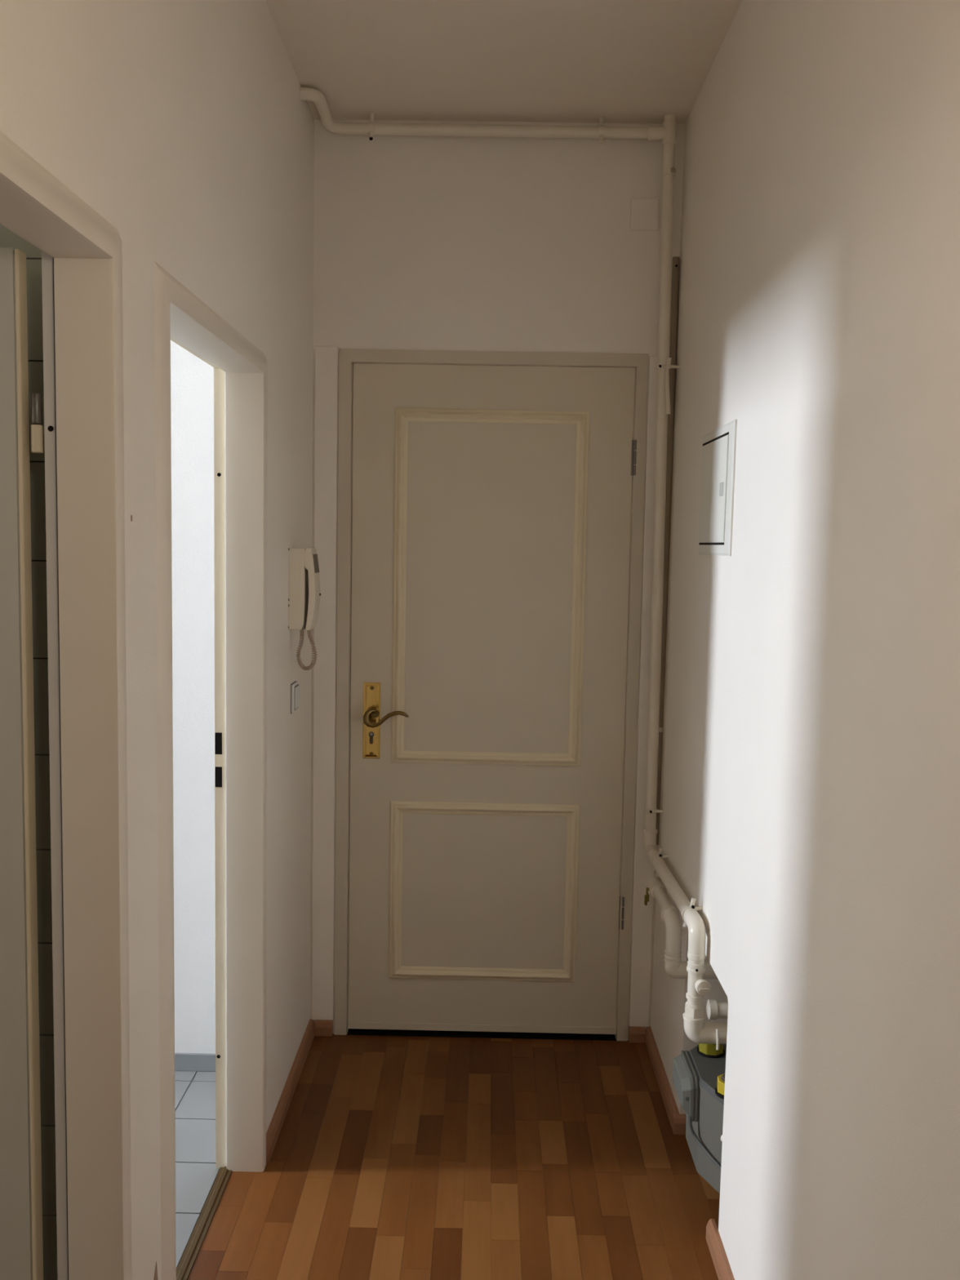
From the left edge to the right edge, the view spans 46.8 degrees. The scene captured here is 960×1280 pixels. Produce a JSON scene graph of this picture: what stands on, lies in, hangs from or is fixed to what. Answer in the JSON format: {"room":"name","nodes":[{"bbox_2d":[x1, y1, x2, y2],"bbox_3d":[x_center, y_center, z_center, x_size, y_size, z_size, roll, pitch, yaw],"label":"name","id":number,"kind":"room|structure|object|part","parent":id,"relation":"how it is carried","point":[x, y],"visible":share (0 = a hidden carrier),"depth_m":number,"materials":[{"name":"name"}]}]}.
{"room":"apartment entrance hallway","nodes":[
{"label":"apartment entrance hallway","id":0,"kind":"room"},
{"bbox_2d":[0,224,57,1279],"bbox_3d":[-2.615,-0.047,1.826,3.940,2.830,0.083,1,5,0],"label":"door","id":1,"kind":"structure","parent":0,"point":[8,239],"depth_m":1.79,"materials":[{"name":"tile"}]},
{"bbox_2d":[0,0,314,1279],"bbox_3d":[-0.603,0.105,0.483,0.111,2.830,5.934,1,5,0],"label":"wall","id":2,"kind":"structure","parent":0,"point":[185,125],"depth_m":1.95,"materials":[{"name":"paint"}]},
{"bbox_2d":[0,130,132,1279],"bbox_3d":[-0.978,0.438,1.267,0.882,2.020,0.883,1,5,0],"label":"door frame","id":3,"kind":"structure","parent":2,"relation":"in","point":[82,251],"depth_m":1.64,"materials":[{"name":"paint"}]},
{"bbox_2d":[154,261,266,1279],"bbox_3d":[-0.955,0.349,2.311,0.857,2.022,0.875,1,5,0],"label":"door frame","id":4,"kind":"structure","parent":2,"relation":"in","point":[181,317],"depth_m":2.65,"materials":[{"name":"paint"}]},
{"bbox_2d":[266,1018,315,1162],"bbox_3d":[-0.540,1.270,3.186,0.018,0.048,0.747,1,5,0],"label":"baseboard","id":5,"kind":"structure","parent":2,"relation":"attached to","point":[273,1131],"depth_m":3.11,"materials":[{"name":"brown wood"}]},
{"bbox_2d":[290,680,300,713],"bbox_3d":[-0.521,0.162,3.142,0.017,0.083,0.083,1,5,0],"label":"light switch","id":6,"kind":"object","parent":2,"relation":"attached to","point":[295,686],"visible":1,"depth_m":3.11,"materials":[{"name":"white plastic"}]},
{"bbox_2d":[288,547,320,671],"bbox_3d":[-0.486,-0.086,3.084,0.077,0.339,0.093,1,5,0],"label":"phone","id":7,"kind":"object","parent":2,"relation":"attached to","point":[304,580],"visible":1,"depth_m":3.04,"materials":[{"name":"beige plastic"}]},
{"bbox_3d":[-0.506,-0.150,3.034,0.029,0.115,0.003,1,5,0],"label":"panel","id":8,"kind":"part","parent":7,"relation":"part of","materials":[{"name":"beige plastic"}]},
{"bbox_3d":[-0.481,0.025,3.070,0.066,0.119,0.019,3,5,26],"label":"coiled cord","id":9,"kind":"part","parent":7,"relation":"part of","materials":[{"name":"white plastic"}]},
{"bbox_2d":[170,340,215,1071],"bbox_3d":[-2.602,-0.168,3.239,3.940,2.830,0.109,1,5,0],"label":"wall","id":10,"kind":"structure","parent":0,"point":[192,379],"depth_m":3.21,"materials":[{"name":"paint"}]},
{"bbox_2d":[174,1033,719,1279],"bbox_3d":[-1.893,1.512,0.667,5.460,0.050,6.234,1,5,0],"label":"floor","id":11,"kind":"structure","parent":0,"point":[393,1157],"depth_m":2.78,"materials":[{"name":"laminate"}]},
{"bbox_2d":[310,119,684,1039],"bbox_3d":[0.130,-0.144,3.534,1.520,2.830,0.200,1,5,0],"label":"wall","id":12,"kind":"structure","parent":0,"point":[455,243],"depth_m":3.34,"materials":[{"name":"paint"}]},
{"bbox_2d":[314,1019,333,1035],"bbox_3d":[-0.499,1.239,3.549,0.056,0.048,0.018,1,5,0],"label":"baseboard","id":13,"kind":"structure","parent":12,"relation":"attached to","point":[322,1027],"depth_m":3.54,"materials":[{"name":"brown wood"}]},
{"bbox_2d":[311,346,337,1020],"bbox_3d":[-0.485,0.161,3.472,0.069,2.115,0.027,1,5,0],"label":"trim","id":14,"kind":"structure","parent":12,"relation":"attached to","point":[326,357],"depth_m":3.46,"materials":[{"name":"paint"}]},
{"bbox_2d":[333,348,648,1040],"bbox_3d":[0.022,0.198,3.482,0.939,2.159,0.144,1,5,0],"label":"door","id":15,"kind":"structure","parent":12,"relation":"in","point":[491,504],"depth_m":3.46,"materials":[{"name":"paint"}]},
{"bbox_3d":[-0.339,0.252,3.472,0.054,0.240,0.009,1,5,0],"label":"handle plate","id":16,"kind":"part","parent":15,"relation":"part of","materials":[{"name":"gold metal"}]},
{"bbox_3d":[-0.290,0.241,3.442,0.142,0.059,0.052,1,5,0],"label":"lever","id":17,"kind":"part","parent":15,"relation":"part of","materials":[{"name":"gold metal"}]},
{"bbox_3d":[0.006,1.270,3.587,0.862,0.004,0.075,1,5,0],"label":"sill","id":18,"kind":"part","parent":15,"relation":"part of","materials":[{"name":"black rubber"}]},
{"bbox_3d":[0.011,0.799,3.511,0.594,0.573,0.018,1,5,0],"label":"moulding","id":19,"kind":"part","parent":15,"relation":"part of","materials":[{"name":"beige paint"}]},
{"bbox_3d":[0.028,-0.156,3.429,0.592,1.095,0.018,1,5,0],"label":"moulding","id":20,"kind":"part","parent":15,"relation":"part of","materials":[{"name":"beige paint"}]},
{"bbox_2d":[628,1025,645,1043],"bbox_3d":[0.501,1.258,3.541,0.051,0.048,0.018,1,5,0],"label":"baseboard","id":21,"kind":"structure","parent":12,"relation":"attached to","point":[636,1034],"depth_m":3.53,"materials":[{"name":"brown wood"}]},
{"bbox_2d":[629,355,657,1026],"bbox_3d":[0.527,0.186,3.464,0.064,2.102,0.027,1,5,0],"label":"trim","id":22,"kind":"structure","parent":12,"relation":"attached to","point":[642,914],"depth_m":3.47,"materials":[{"name":"paint"}]},
{"bbox_2d":[265,0,742,124],"bbox_3d":[-1.916,-1.383,0.418,5.610,0.100,6.234,1,5,0],"label":"ceiling","id":23,"kind":"structure","parent":0,"point":[580,61],"depth_m":2.87,"materials":[{"name":"paint"}]},
{"bbox_2d":[650,0,959,1279],"bbox_3d":[0.720,0.130,0.473,0.362,2.830,5.934,1,5,0],"label":"wall","id":24,"kind":"structure","parent":0,"point":[810,788],"depth_m":1.81,"materials":[{"name":"paint"}]},
{"bbox_2d":[299,87,727,1049],"bbox_3d":[0.073,-0.289,2.965,1.230,2.466,0.850,1,5,0],"label":"gas pipe","id":25,"kind":"object","parent":24,"relation":"attached to","point":[699,1031],"visible":0.97,"depth_m":3.26,"materials":[{"name":"white metal"}]},
{"bbox_3d":[0.531,0.826,2.651,0.036,0.035,0.037,1,5,0],"label":"valve knob","id":26,"kind":"part","parent":25,"relation":"part of","materials":[{"name":"white plastic"}]},
{"bbox_2d":[644,1026,685,1134],"bbox_3d":[0.553,1.282,3.268,0.058,0.048,0.566,1,5,0],"label":"baseboard","id":27,"kind":"structure","parent":24,"relation":"attached to","point":[677,1121],"depth_m":3.17,"materials":[{"name":"brown wood"}]},
{"bbox_2d":[655,256,679,844],"bbox_3d":[0.573,-0.253,3.405,0.028,1.795,0.030,1,5,0],"label":"pipe","id":28,"kind":"object","parent":24,"relation":"attached to","point":[675,266],"visible":0.8,"depth_m":3.38,"materials":[{"name":"white metal"}]},
{"bbox_2d":[644,876,718,979],"bbox_3d":[0.551,0.785,3.086,0.156,0.170,0.420,1,5,0],"label":"pipe","id":29,"kind":"object","parent":24,"relation":"attached to","point":[674,967],"visible":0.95,"depth_m":2.89,"materials":[{"name":"white paint"}]},
{"bbox_3d":[0.481,0.739,3.201,0.012,0.049,0.016,1,5,0],"label":"valve lever","id":30,"kind":"part","parent":29,"relation":"part of","materials":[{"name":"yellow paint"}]},
{"bbox_2d":[672,999,728,1193],"bbox_3d":[0.608,1.086,2.653,0.266,0.338,0.346,1,5,0],"label":"gas meter","id":31,"kind":"object","parent":24,"relation":"attached to","point":[698,1073],"visible":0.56,"depth_m":2.60,"materials":[{"name":"grey paint"}]},
{"bbox_3d":[0.498,1.071,2.671,0.004,0.100,0.156,1,5,0],"label":"plate","id":32,"kind":"part","parent":31,"relation":"part of","materials":[{"name":"grey plastic"}]},
{"bbox_3d":[0.507,1.071,2.671,0.004,0.101,0.158,1,5,0],"label":"plate","id":33,"kind":"part","parent":31,"relation":"part of","materials":[{"name":"grey plastic"}]},
{"bbox_3d":[0.627,1.032,2.638,0.228,0.014,0.308,1,5,0],"label":"meter lid","id":34,"kind":"part","parent":31,"relation":"part of","materials":[{"name":"grey paint"}]},
{"bbox_2d":[697,419,737,555],"bbox_3d":[0.575,-0.360,2.702,0.012,0.307,0.378,1,5,0],"label":"box","id":35,"kind":"object","parent":24,"relation":"attached to","point":[719,445],"visible":1,"depth_m":2.65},
{"bbox_3d":[0.574,-0.364,2.721,0.010,0.245,0.311,1,5,0],"label":"door","id":36,"kind":"part","parent":35,"relation":"part of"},
{"bbox_2d":[706,1218,734,1279],"bbox_3d":[0.503,1.556,0.087,0.018,0.048,4.917,1,5,0],"label":"baseboard","id":37,"kind":"structure","parent":24,"relation":"attached to","point":[722,1268],"depth_m":2.43,"materials":[{"name":"brown wood"}]}
]}

